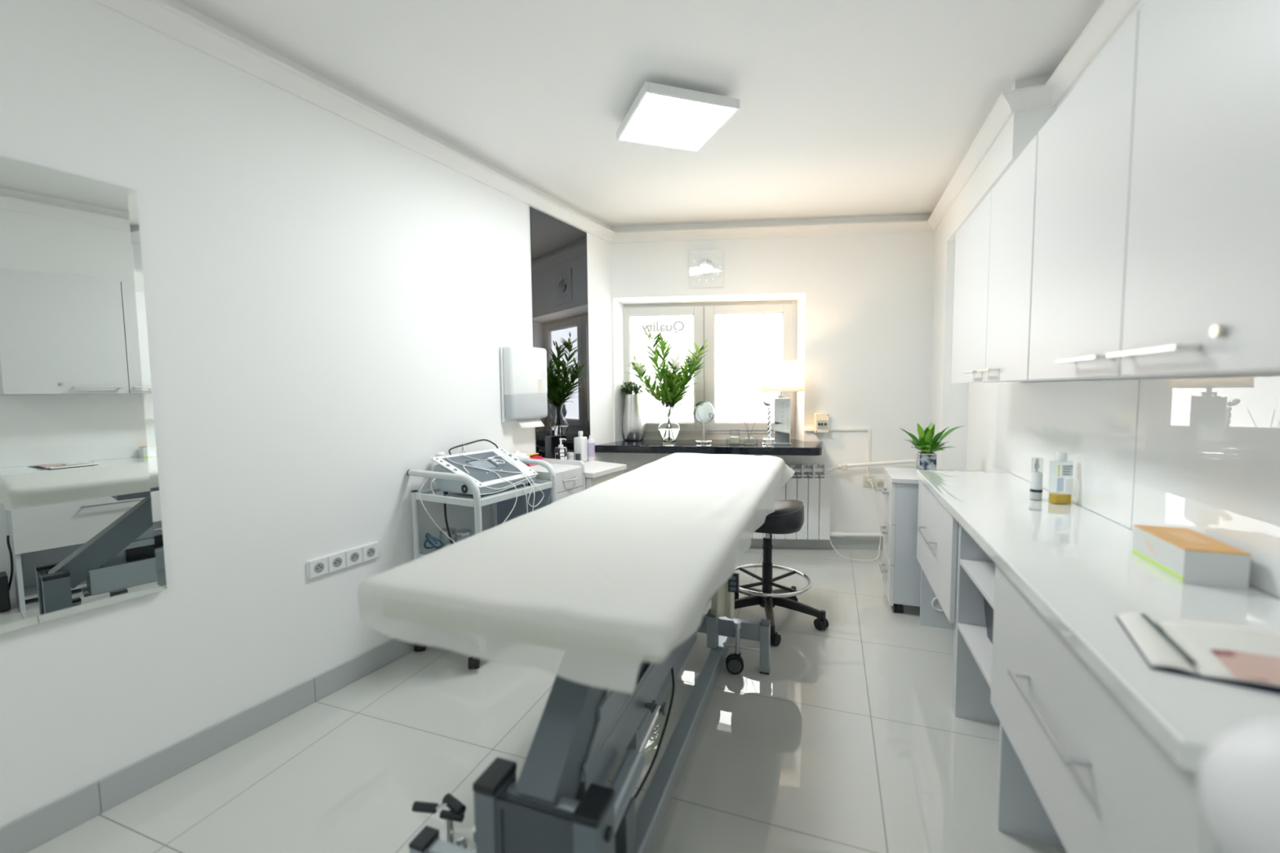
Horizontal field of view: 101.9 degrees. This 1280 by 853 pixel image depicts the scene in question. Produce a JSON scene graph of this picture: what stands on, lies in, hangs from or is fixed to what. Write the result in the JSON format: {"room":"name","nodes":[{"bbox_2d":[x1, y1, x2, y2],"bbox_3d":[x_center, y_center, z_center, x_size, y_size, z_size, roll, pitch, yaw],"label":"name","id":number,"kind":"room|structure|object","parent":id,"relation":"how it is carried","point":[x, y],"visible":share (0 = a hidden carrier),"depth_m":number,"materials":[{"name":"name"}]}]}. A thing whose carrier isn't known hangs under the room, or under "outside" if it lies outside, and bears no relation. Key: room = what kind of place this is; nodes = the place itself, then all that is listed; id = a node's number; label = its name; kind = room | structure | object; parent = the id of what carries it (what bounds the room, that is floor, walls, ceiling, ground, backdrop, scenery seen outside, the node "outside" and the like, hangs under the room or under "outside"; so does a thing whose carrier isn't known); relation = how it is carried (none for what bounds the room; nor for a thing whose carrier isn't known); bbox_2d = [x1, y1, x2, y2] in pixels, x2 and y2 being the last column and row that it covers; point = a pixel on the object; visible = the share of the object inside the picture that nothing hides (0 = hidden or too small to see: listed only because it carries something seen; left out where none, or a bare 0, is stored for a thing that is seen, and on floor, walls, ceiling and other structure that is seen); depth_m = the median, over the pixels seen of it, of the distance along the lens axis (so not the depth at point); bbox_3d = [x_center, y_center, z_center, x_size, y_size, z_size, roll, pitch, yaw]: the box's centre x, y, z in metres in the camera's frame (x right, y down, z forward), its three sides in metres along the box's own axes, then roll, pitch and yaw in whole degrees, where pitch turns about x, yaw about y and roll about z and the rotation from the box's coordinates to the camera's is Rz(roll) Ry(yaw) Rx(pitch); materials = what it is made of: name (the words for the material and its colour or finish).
{"room":"examination room","nodes":[
{"label":"examination room","id":0,"kind":"room"},
{"bbox_2d":[0,0,625,826],"bbox_3d":[-1.442,-0.119,1.766,0.121,2.410,5.450,1,4,28],"label":"wall","id":1,"kind":"structure","parent":0,"point":[331,304],"depth_m":1.81,"materials":[{"name":"white paint"}]},
{"bbox_2d":[0,155,166,634],"bbox_3d":[-1.728,-0.059,1.076,0.023,1.194,1.098,1,4,28],"label":"wall mirror","id":2,"kind":"object","parent":1,"relation":"attached to","point":[81,528],"visible":1,"depth_m":1.40,"materials":[{"name":"silver mirror"}]},
{"bbox_2d":[97,782,102,813],"bbox_3d":[-1.543,1.061,1.482,0.001,0.093,0.002,2,5,30],"label":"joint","id":3,"kind":"structure","parent":1,"relation":"attached to","point":[98,782],"depth_m":1.48,"materials":[{"name":"grey tile"}]},
{"bbox_2d":[0,638,413,852],"bbox_3d":[-1.390,1.038,1.780,0.014,0.097,5.070,1,4,28],"label":"baseboard","id":4,"kind":"structure","parent":1,"relation":"attached to","point":[23,834],"depth_m":1.64,"materials":[{"name":"grey tile"}]},
{"bbox_2d":[306,541,379,579],"bbox_3d":[-1.198,0.540,2.110,0.015,0.073,0.297,1,4,28],"label":"strip","id":5,"kind":"object","parent":1,"relation":"attached to","point":[319,566],"visible":1,"depth_m":2.09,"materials":[{"name":"white plastic"}]},
{"bbox_2d":[309,556,328,578],"bbox_3d":[-1.245,0.548,2.012,0.004,0.065,0.068,1,4,28],"label":"socket","id":6,"kind":"object","parent":5,"relation":"attached to","point":[318,566],"depth_m":2.01,"materials":[{"name":"grey plastic"}]},
{"bbox_2d":[328,551,346,573],"bbox_3d":[-1.211,0.543,2.076,0.004,0.065,0.068,1,4,28],"label":"socket","id":7,"kind":"object","parent":5,"relation":"attached to","point":[337,561],"depth_m":2.07,"materials":[{"name":"grey plastic"}]},
{"bbox_2d":[346,546,362,567],"bbox_3d":[-1.177,0.538,2.139,0.004,0.065,0.068,1,4,28],"label":"socket","id":8,"kind":"object","parent":5,"relation":"attached to","point":[354,555],"depth_m":2.14,"materials":[{"name":"grey plastic"}]},
{"bbox_2d":[362,542,378,561],"bbox_3d":[-1.143,0.533,2.202,0.004,0.065,0.068,1,4,28],"label":"socket","id":9,"kind":"object","parent":5,"relation":"attached to","point":[370,551],"depth_m":2.20,"materials":[{"name":"grey plastic"}]},
{"bbox_2d":[500,344,547,428],"bbox_3d":[-0.662,-0.226,2.997,0.085,0.467,0.325,1,4,28],"label":"paper towel dispenser","id":10,"kind":"object","parent":1,"relation":"attached to","point":[523,369],"visible":1,"depth_m":2.93,"materials":[{"name":"white plastic"}]},
{"bbox_2d":[516,417,544,428],"bbox_3d":[-0.640,-0.022,3.022,0.042,0.055,0.212,1,4,28],"label":"paper towel","id":11,"kind":"object","parent":10,"relation":"hanging from","point":[525,423],"depth_m":3.01,"materials":[{"name":"white paper"}]},
{"bbox_2d":[529,206,590,458],"bbox_3d":[-0.496,-0.187,3.392,0.007,2.261,0.590,1,4,28],"label":"mirror","id":12,"kind":"object","parent":1,"relation":"attached to","point":[558,249],"visible":0.51,"depth_m":3.34,"materials":[{"name":"grey mirror"}]},
{"bbox_2d":[91,0,1140,243],"bbox_3d":[-0.194,-1.234,1.522,3.079,0.064,5.583,1,4,20],"label":"trim","id":13,"kind":"structure","parent":1,"relation":"attached to","point":[158,15],"depth_m":2.07,"materials":[{"name":"white paint"}]},
{"bbox_2d":[26,547,1066,852],"bbox_3d":[-0.082,1.129,1.695,4.400,0.100,6.600,1,4,20],"label":"floor","id":14,"kind":"structure","parent":0,"point":[852,740],"depth_m":1.70,"materials":[{"name":"tile"}]},
{"bbox_2d":[406,457,556,668],"bbox_3d":[-0.734,0.604,2.518,0.440,0.847,0.586,1,4,28],"label":"trolley","id":15,"kind":"object","parent":14,"relation":"on","point":[504,501],"visible":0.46,"depth_m":2.37,"materials":[{"name":"white metal"}]},
{"bbox_2d":[423,533,444,549],"bbox_3d":[-0.961,0.537,2.432,0.096,0.102,0.132,-1,4,-11],"label":"hose","id":16,"kind":"object","parent":15,"relation":"on","point":[433,539],"visible":0.97,"depth_m":2.40,"materials":[{"name":"blue"}]},
{"bbox_2d":[439,527,456,548],"bbox_3d":[-0.905,0.537,2.449,0.078,0.105,0.078,1,4,28],"label":"glass jar","id":17,"kind":"object","parent":15,"relation":"on","point":[452,530],"visible":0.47,"depth_m":2.43,"materials":[{"name":"clear glass"}]},
{"bbox_2d":[417,530,484,558],"bbox_3d":[-0.726,0.582,2.508,0.403,0.029,0.529,1,4,28],"label":"shelf","id":18,"kind":"object","parent":15,"relation":"attached to","point":[427,552],"depth_m":2.42,"materials":[{"name":"white metal"}]},
{"bbox_2d":[454,528,471,537],"bbox_3d":[-0.823,0.538,2.422,0.078,0.105,0.078,1,4,28],"label":"glass jar","id":19,"kind":"object","parent":15,"relation":"on","point":[461,532],"visible":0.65,"depth_m":2.40,"materials":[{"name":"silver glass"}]},
{"bbox_2d":[415,479,552,506],"bbox_3d":[-0.730,0.303,2.488,0.403,0.029,0.529,1,4,28],"label":"shelf","id":20,"kind":"object","parent":15,"relation":"attached to","point":[457,499],"depth_m":2.33,"materials":[{"name":"white metal"}]},
{"bbox_2d":[419,439,555,544],"bbox_3d":[-0.729,0.331,2.471,0.439,0.501,0.547,1,4,28],"label":"medical device","id":21,"kind":"object","parent":15,"relation":"on","point":[493,469],"visible":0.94,"depth_m":2.42,"materials":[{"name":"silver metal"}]},
{"bbox_2d":[461,484,467,493],"bbox_3d":[-0.777,0.277,2.295,0.038,0.038,0.004,1,4,28],"label":"knob","id":22,"kind":"object","parent":21,"relation":"attached to","point":[463,486],"depth_m":2.29,"materials":[{"name":"black plastic"}]},
{"bbox_2d":[528,457,585,501],"bbox_3d":[-0.535,0.599,2.894,0.413,0.802,0.295,1,4,28],"label":"drawer box","id":23,"kind":"object","parent":14,"relation":"on","point":[570,474],"visible":0.2,"depth_m":2.81,"materials":[{"name":"white paint"}]},
{"bbox_2d":[510,450,530,464],"bbox_3d":[-0.696,0.179,2.866,0.140,0.089,0.199,1,4,28],"label":"bag","id":24,"kind":"object","parent":23,"relation":"on","point":[517,453],"visible":0.14,"depth_m":2.87,"materials":[{"name":"white"}]},
{"bbox_2d":[525,453,543,466],"bbox_3d":[-0.615,0.190,2.984,0.091,0.052,0.181,1,4,22],"label":"packet","id":25,"kind":"object","parent":23,"relation":"on","point":[534,455],"visible":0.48,"depth_m":3.02,"materials":[{"name":"red plastic"}]},
{"bbox_2d":[555,438,567,459],"bbox_3d":[-0.485,0.157,3.190,0.075,0.172,0.072,1,4,28],"label":"pump dispenser","id":26,"kind":"object","parent":23,"relation":"on","point":[560,451],"visible":0.82,"depth_m":3.16,"materials":[{"name":"plastic"}]},
{"bbox_2d":[566,452,573,460],"bbox_3d":[-0.437,0.201,3.252,0.045,0.075,0.045,1,4,28],"label":"jar","id":27,"kind":"object","parent":23,"relation":"on","point":[570,455],"visible":0.7,"depth_m":3.23,"materials":[{"name":"grey plastic"}]},
{"bbox_2d":[408,597,770,852],"bbox_3d":[0.082,0.646,1.929,0.704,0.826,2.122,1,4,20],"label":"table base","id":28,"kind":"object","parent":14,"relation":"on","point":[560,802],"visible":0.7,"depth_m":1.15,"materials":[{"name":"metal"}]},
{"bbox_2d":[357,453,795,693],"bbox_3d":[0.140,0.299,1.889,0.693,0.171,2.175,1,4,20],"label":"treatment table top","id":29,"kind":"object","parent":28,"relation":"on","point":[582,586],"visible":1,"depth_m":1.01,"materials":[{"name":"white"}]},
{"bbox_2d":[711,580,734,618],"bbox_3d":[0.288,0.490,1.814,0.085,0.360,0.024,1,4,20],"label":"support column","id":30,"kind":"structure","parent":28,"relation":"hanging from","point":[722,604],"depth_m":1.82,"materials":[{"name":"beige metal"}]},
{"bbox_2d":[728,573,738,592],"bbox_3d":[0.302,0.432,1.720,0.055,0.234,0.026,2,5,37],"label":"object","id":31,"kind":"object","parent":28,"relation":"hanging from","point":[733,582],"visible":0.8,"depth_m":1.71,"materials":[{"name":"black plastic"}]},
{"bbox_2d":[583,460,626,489],"bbox_3d":[-0.340,0.607,3.236,0.448,0.735,0.480,1,4,28],"label":"base cabinet","id":32,"kind":"object","parent":14,"relation":"on","point":[597,473],"visible":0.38,"depth_m":3.06,"materials":[{"name":"white laminate"}]},
{"bbox_2d":[575,453,580,460],"bbox_3d":[-0.393,0.204,3.292,0.033,0.062,0.033,1,4,28],"label":"jar","id":33,"kind":"object","parent":32,"relation":"on","point":[577,455],"visible":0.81,"depth_m":3.28,"materials":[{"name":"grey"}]},
{"bbox_2d":[573,431,587,462],"bbox_3d":[-0.385,0.129,3.367,0.064,0.200,0.084,1,4,20],"label":"lotion bottle","id":34,"kind":"object","parent":32,"relation":"on","point":[580,442],"visible":0.81,"depth_m":3.33,"materials":[{"name":"white plastic"}]},
{"bbox_2d":[587,435,595,461],"bbox_3d":[-0.321,0.141,3.402,0.049,0.170,0.049,1,4,28],"label":"lotion bottle","id":35,"kind":"object","parent":32,"relation":"on","point":[591,444],"visible":1,"depth_m":3.38,"materials":[{"name":"white"}]},
{"bbox_2d":[723,499,828,646],"bbox_3d":[0.673,0.693,2.658,0.560,0.620,0.573,1,4,20],"label":"stool","id":36,"kind":"object","parent":14,"relation":"on","point":[788,517],"visible":0.66,"depth_m":2.59,"materials":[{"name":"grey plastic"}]},
{"bbox_2d":[829,481,880,560],"bbox_3d":[1.563,0.667,3.671,0.363,0.514,0.205,-1,4,-6],"label":"power cable","id":37,"kind":"object","parent":14,"relation":"on","point":[871,482],"visible":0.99,"depth_m":3.74,"materials":[{"name":"white plastic"}]},
{"bbox_2d":[879,466,984,612],"bbox_3d":[1.597,0.619,2.821,0.523,0.724,0.412,1,4,20],"label":"drawer unit","id":38,"kind":"object","parent":14,"relation":"on","point":[900,570],"visible":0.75,"depth_m":2.70,"materials":[{"name":"white plastic"}]},
{"bbox_2d":[916,479,959,710],"bbox_3d":[1.432,0.654,2.198,0.428,0.744,0.777,1,4,20],"label":"base cabinet","id":39,"kind":"object","parent":14,"relation":"on","point":[937,540],"visible":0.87,"depth_m":2.18,"materials":[{"name":"white laminate"}]},
{"bbox_2d":[952,524,999,724],"bbox_3d":[1.233,0.699,1.574,0.372,0.744,0.530,1,4,20],"label":"shelf unit","id":40,"kind":"object","parent":14,"relation":"on","point":[975,580],"visible":0.21,"depth_m":1.84,"materials":[{"name":"white laminate"}]},
{"bbox_2d":[982,595,993,644],"bbox_3d":[1.181,0.642,1.563,0.180,0.160,0.406,1,4,20],"label":"storage basket","id":41,"kind":"object","parent":40,"relation":"on","point":[988,610],"visible":0.09,"depth_m":1.71,"materials":[{"name":"grey plastic"}]},
{"bbox_2d":[990,564,1226,852],"bbox_3d":[0.981,0.744,0.967,0.428,0.744,0.824,1,4,20],"label":"base cabinet","id":42,"kind":"object","parent":14,"relation":"on","point":[1078,772],"visible":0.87,"depth_m":0.94,"materials":[{"name":"white laminate"}]},
{"bbox_2d":[916,470,1279,772],"bbox_3d":[1.197,0.311,1.537,0.426,0.035,2.155,1,4,20],"label":"countertop","id":43,"kind":"structure","parent":42,"relation":"on","point":[1077,566],"depth_m":1.01,"materials":[{"name":"white laminate"}]},
{"bbox_2d":[899,422,962,470],"bbox_3d":[1.605,0.114,2.888,0.299,0.273,0.291,-1,4,-12],"label":"potted plant","id":44,"kind":"object","parent":43,"relation":"on","point":[926,458],"visible":0.95,"depth_m":2.85,"materials":[{"name":"green plant"}]},
{"bbox_2d":[1029,458,1043,500],"bbox_3d":[1.439,0.190,1.882,0.038,0.153,0.038,1,4,20],"label":"pump bottle","id":45,"kind":"object","parent":43,"relation":"on","point":[1036,482],"visible":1,"depth_m":1.87,"materials":[{"name":"white plastic"}]},
{"bbox_2d":[1048,452,1073,503],"bbox_3d":[1.474,0.180,1.818,0.060,0.179,0.039,-1,4,0],"label":"oil bottle","id":46,"kind":"object","parent":43,"relation":"on","point":[1067,470],"visible":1,"depth_m":1.80,"materials":[{"name":"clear plastic"}]},
{"bbox_2d":[1062,466,1072,475],"bbox_3d":[1.480,0.152,1.796,0.032,0.030,0.001,-1,4,0],"label":"print","id":47,"kind":"object","parent":46,"relation":"attached to","point":[1063,466],"depth_m":1.80},
{"bbox_2d":[1131,524,1251,589],"bbox_3d":[1.210,0.283,1.151,0.101,0.074,0.209,1,4,22],"label":"box","id":48,"kind":"object","parent":43,"relation":"on","point":[1188,556],"visible":1,"depth_m":1.08,"materials":[{"name":"white cardboard"}]},
{"bbox_2d":[1143,539,1156,555],"bbox_3d":[1.173,0.277,1.193,0.002,0.020,0.059,1,4,22],"label":"print","id":49,"kind":"object","parent":48,"relation":"on","point":[1144,540],"depth_m":1.19},
{"bbox_2d":[1165,531,1212,544],"bbox_3d":[1.214,0.246,1.149,0.037,0.001,0.095,1,4,22],"label":"print","id":50,"kind":"object","parent":48,"relation":"on","point":[1185,537],"depth_m":1.15,"materials":[{"name":"brown"}]},
{"bbox_2d":[1115,612,1279,694],"bbox_3d":[0.926,0.341,0.757,0.310,0.018,0.203,2,5,31],"label":"brochure","id":51,"kind":"object","parent":43,"relation":"on","point":[1234,655],"visible":1,"depth_m":0.78,"materials":[{"name":"paper"}]},
{"bbox_2d":[1209,648,1279,684],"bbox_3d":[0.935,0.344,0.694,0.218,0.010,0.092,2,5,32],"label":"picture","id":52,"kind":"object","parent":51,"relation":"on","point":[1236,666],"depth_m":0.74},
{"bbox_2d":[1198,719,1279,852],"bbox_3d":[0.464,0.681,0.368,0.260,0.963,0.260,1,4,20],"label":"chair","id":53,"kind":"object","parent":14,"relation":"on","point":[1239,776],"visible":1,"depth_m":0.35,"materials":[{"name":"white plastic"}]},
{"bbox_2d":[177,0,1104,226],"bbox_3d":[-0.110,-1.375,1.522,4.400,0.100,6.600,1,4,20],"label":"ceiling","id":54,"kind":"structure","parent":0,"point":[848,108],"depth_m":2.03,"materials":[{"name":"white paint"}]},
{"bbox_2d":[616,81,740,151],"bbox_3d":[0.150,-1.338,2.248,0.410,0.080,0.410,-2,4,-18],"label":"ceiling lamp","id":55,"kind":"object","parent":54,"relation":"attached to","point":[660,115],"visible":1,"depth_m":2.18,"materials":[{"name":"white plastic"}]},
{"bbox_2d":[610,213,934,533],"bbox_3d":[1.005,-0.300,3.998,2.700,2.410,0.340,0,4,5],"label":"wall","id":56,"kind":"structure","parent":0,"point":[864,302],"depth_m":3.77,"materials":[{"name":"white paint"}]},
{"bbox_2d":[688,248,723,288],"bbox_3d":[0.486,-1.156,3.797,0.250,0.270,0.029,0,5,8],"label":"picture","id":57,"kind":"object","parent":56,"relation":"attached to","point":[705,266],"visible":1,"depth_m":3.80,"materials":[{"name":"white plastic"}]},
{"bbox_2d":[595,439,822,455],"bbox_3d":[0.527,0.143,3.847,1.612,0.053,0.599,0,4,12],"label":"windowsill","id":58,"kind":"structure","parent":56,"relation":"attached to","point":[797,447],"depth_m":3.61,"materials":[{"name":"black stone"}]},
{"bbox_2d":[622,394,645,440],"bbox_3d":[-0.049,-0.072,4.056,0.180,0.360,0.180,1,4,20],"label":"vase","id":59,"kind":"object","parent":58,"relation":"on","point":[633,427],"visible":0.96,"depth_m":3.99,"materials":[{"name":"white metal"}]},
{"bbox_2d":[620,379,644,395],"bbox_3d":[-0.060,-0.300,4.026,0.196,0.130,0.150,1,4,20],"label":"bunch","id":60,"kind":"object","parent":59,"relation":"in","point":[629,388],"visible":0.93,"depth_m":4.01,"materials":[{"name":"green plant"}]},
{"bbox_2d":[657,400,680,445],"bbox_3d":[0.206,-0.025,3.677,0.161,0.312,0.161,1,4,20],"label":"glass vase","id":61,"kind":"object","parent":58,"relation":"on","point":[668,429],"visible":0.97,"depth_m":3.63,"materials":[{"name":"clear glass"}]},
{"bbox_2d":[624,354,689,407],"bbox_3d":[0.106,-0.207,3.688,0.455,0.618,0.282,3,5,39],"label":"stem","id":62,"kind":"object","parent":61,"relation":"in","point":[639,368],"visible":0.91,"depth_m":3.67,"materials":[{"name":"green plant"}]},
{"bbox_2d":[644,333,683,399],"bbox_3d":[0.183,-0.278,3.657,0.328,0.760,0.258,1,4,20],"label":"stem","id":63,"kind":"object","parent":61,"relation":"in","point":[662,343],"visible":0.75,"depth_m":3.62,"materials":[{"name":"green plant"}]},
{"bbox_2d":[640,325,688,402],"bbox_3d":[0.163,-0.307,3.698,0.345,0.815,0.279,-2,4,-13],"label":"stem","id":64,"kind":"object","parent":61,"relation":"in","point":[654,352],"visible":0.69,"depth_m":3.67,"materials":[{"name":"green plant"}]},
{"bbox_2d":[657,353,691,406],"bbox_3d":[0.249,-0.203,3.642,0.299,0.611,0.308,1,4,20],"label":"stem","id":65,"kind":"object","parent":61,"relation":"in","point":[673,381],"visible":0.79,"depth_m":3.57,"materials":[{"name":"green plant"}]},
{"bbox_2d":[653,349,703,405],"bbox_3d":[0.275,-0.222,3.646,0.412,0.648,0.283,-2,4,-25],"label":"stem","id":66,"kind":"object","parent":61,"relation":"in","point":[688,366],"visible":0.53,"depth_m":3.62,"materials":[{"name":"green plant"}]},
{"bbox_2d":[657,338,709,407],"bbox_3d":[0.323,-0.252,3.622,0.363,0.711,0.324,1,4,20],"label":"stem","id":67,"kind":"object","parent":61,"relation":"in","point":[700,353],"visible":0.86,"depth_m":3.58,"materials":[{"name":"green plant"}]},
{"bbox_2d":[693,400,714,444],"bbox_3d":[0.466,-0.033,3.795,0.126,0.307,0.126,-2,4,-16],"label":"vanity mirror","id":68,"kind":"object","parent":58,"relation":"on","point":[703,411],"visible":1,"depth_m":3.78,"materials":[{"name":"silver metal"}]},
{"bbox_2d":[761,400,773,444],"bbox_3d":[0.903,-0.029,3.653,0.090,0.309,0.090,1,4,20],"label":"ornament","id":69,"kind":"object","parent":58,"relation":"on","point":[767,441],"visible":0.98,"depth_m":3.64,"materials":[{"name":"silver metal"}]},
{"bbox_2d":[759,360,804,445],"bbox_3d":[0.986,-0.165,3.623,0.290,0.582,0.150,0,4,7],"label":"table lamp","id":70,"kind":"object","parent":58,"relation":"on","point":[782,375],"visible":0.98,"depth_m":3.55,"materials":[{"name":"silver metal"}]},
{"bbox_3d":[0.717,0.105,3.659,0.212,0.045,0.104,0,4,6],"label":"clear tray","id":71,"kind":"object","parent":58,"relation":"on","visible":0},
{"bbox_2d":[729,436,739,443],"bbox_3d":[0.667,0.071,3.661,0.072,0.105,0.072,1,4,20],"label":"glass candle","id":72,"kind":"object","parent":71,"relation":"in","point":[732,439],"visible":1,"depth_m":3.64,"materials":[{"name":"beige glass"}]},
{"bbox_2d":[741,409,759,440],"bbox_3d":[0.777,0.000,3.647,0.132,0.245,0.056,0,4,6],"label":"reed diffuser","id":73,"kind":"object","parent":71,"relation":"in","point":[759,410],"visible":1,"depth_m":3.65,"materials":[{"name":"brown wood"}]},
{"bbox_2d":[622,300,796,439],"bbox_3d":[0.521,-0.426,4.061,1.356,1.059,0.082,0,4,5],"label":"window","id":74,"kind":"structure","parent":56,"relation":"in","point":[740,335],"depth_m":4.03,"materials":[{"name":"white glass"}]},
{"bbox_2d":[751,463,831,539],"bbox_3d":[1.032,0.551,3.832,0.726,0.546,0.105,0,4,5],"label":"radiator","id":75,"kind":"object","parent":56,"relation":"attached to","point":[813,491],"visible":0.47,"depth_m":3.77,"materials":[{"name":"white metal"}]},
{"bbox_2d":[831,463,847,471],"bbox_3d":[1.442,0.299,3.761,0.116,0.058,0.058,0,4,5],"label":"radiator valve","id":76,"kind":"object","parent":75,"relation":"attached to","point":[843,467],"visible":1,"depth_m":3.75,"materials":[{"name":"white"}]},
{"bbox_2d":[749,536,883,549],"bbox_3d":[0.948,0.858,3.907,2.270,0.112,0.012,0,4,5],"label":"baseboard","id":77,"kind":"structure","parent":56,"relation":"attached to","point":[846,542],"depth_m":3.86,"materials":[{"name":"grey tile"}]},
{"bbox_2d":[813,413,829,432],"bbox_3d":[1.324,-0.026,3.786,0.096,0.140,0.066,0,4,5],"label":"box","id":78,"kind":"object","parent":56,"relation":"attached to","point":[820,420],"visible":1,"depth_m":3.76,"materials":[{"name":"beige plastic"}]},
{"bbox_2d":[804,427,871,476],"bbox_3d":[1.450,0.192,3.815,0.465,0.360,0.017,0,4,5],"label":"trim","id":79,"kind":"structure","parent":56,"relation":"attached to","point":[868,429],"depth_m":3.79,"materials":[{"name":"white paint"}]},
{"bbox_2d":[830,532,883,537],"bbox_3d":[1.734,0.791,3.785,0.680,0.036,0.035,0,4,5],"label":"trim","id":80,"kind":"structure","parent":56,"relation":"attached to","point":[833,534],"depth_m":3.79,"materials":[{"name":"white paint"}]},
{"bbox_2d":[862,475,875,486],"bbox_3d":[1.681,0.401,3.792,0.082,0.082,0.050,0,4,5],"label":"wall socket","id":81,"kind":"object","parent":56,"relation":"attached to","point":[867,481],"visible":0.97,"depth_m":3.80,"materials":[{"name":"white plastic"}]},
{"bbox_2d":[874,478,884,489],"bbox_3d":[1.760,0.424,3.805,0.082,0.082,0.015,0,4,5],"label":"wall socket","id":82,"kind":"object","parent":56,"relation":"attached to","point":[879,482],"visible":0.69,"depth_m":3.80,"materials":[{"name":"white plastic"}]},
{"bbox_2d":[846,459,916,467],"bbox_3d":[1.779,0.264,3.745,0.582,0.068,0.028,0,4,5],"label":"trim","id":83,"kind":"structure","parent":56,"relation":"attached to","point":[905,461],"depth_m":3.74,"materials":[{"name":"white paint"}]},
{"bbox_2d":[928,74,1056,470],"bbox_3d":[1.889,-0.239,2.965,0.150,2.410,1.780,1,4,20],"label":"wall pier","id":84,"kind":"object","parent":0,"point":[948,402],"visible":0.43,"depth_m":3.28,"materials":[{"name":"white paint"}]},
{"bbox_2d":[965,0,1279,599],"bbox_3d":[1.351,-0.107,1.133,0.120,2.410,6.300,1,4,20],"label":"wall","id":85,"kind":"structure","parent":0,"point":[982,397],"depth_m":2.87,"materials":[{"name":"white paint"}]},
{"bbox_2d":[951,133,1124,383],"bbox_3d":[1.415,-0.516,1.931,0.306,0.696,1.019,1,4,20],"label":"upper cabinet","id":86,"kind":"object","parent":85,"relation":"attached to","point":[994,246],"visible":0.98,"depth_m":1.79,"materials":[{"name":"white laminate"}]},
{"bbox_2d":[995,378,1140,528],"bbox_3d":[1.629,0.035,2.083,0.004,0.428,1.308,1,4,20],"label":"backsplash","id":87,"kind":"structure","parent":85,"relation":"attached to","point":[1095,422],"depth_m":1.80,"materials":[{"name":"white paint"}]},
{"bbox_2d":[1028,0,1279,380],"bbox_3d":[1.064,-0.446,0.972,0.306,0.696,1.016,1,4,20],"label":"upper cabinet","id":88,"kind":"object","parent":85,"relation":"attached to","point":[1157,238],"visible":1,"depth_m":0.90,"materials":[{"name":"white laminate"}]},
{"bbox_2d":[1132,374,1279,598],"bbox_3d":[1.117,0.138,0.685,0.003,0.428,1.668,1,4,20],"label":"backsplash","id":89,"kind":"structure","parent":85,"relation":"attached to","point":[1207,458],"depth_m":1.16,"materials":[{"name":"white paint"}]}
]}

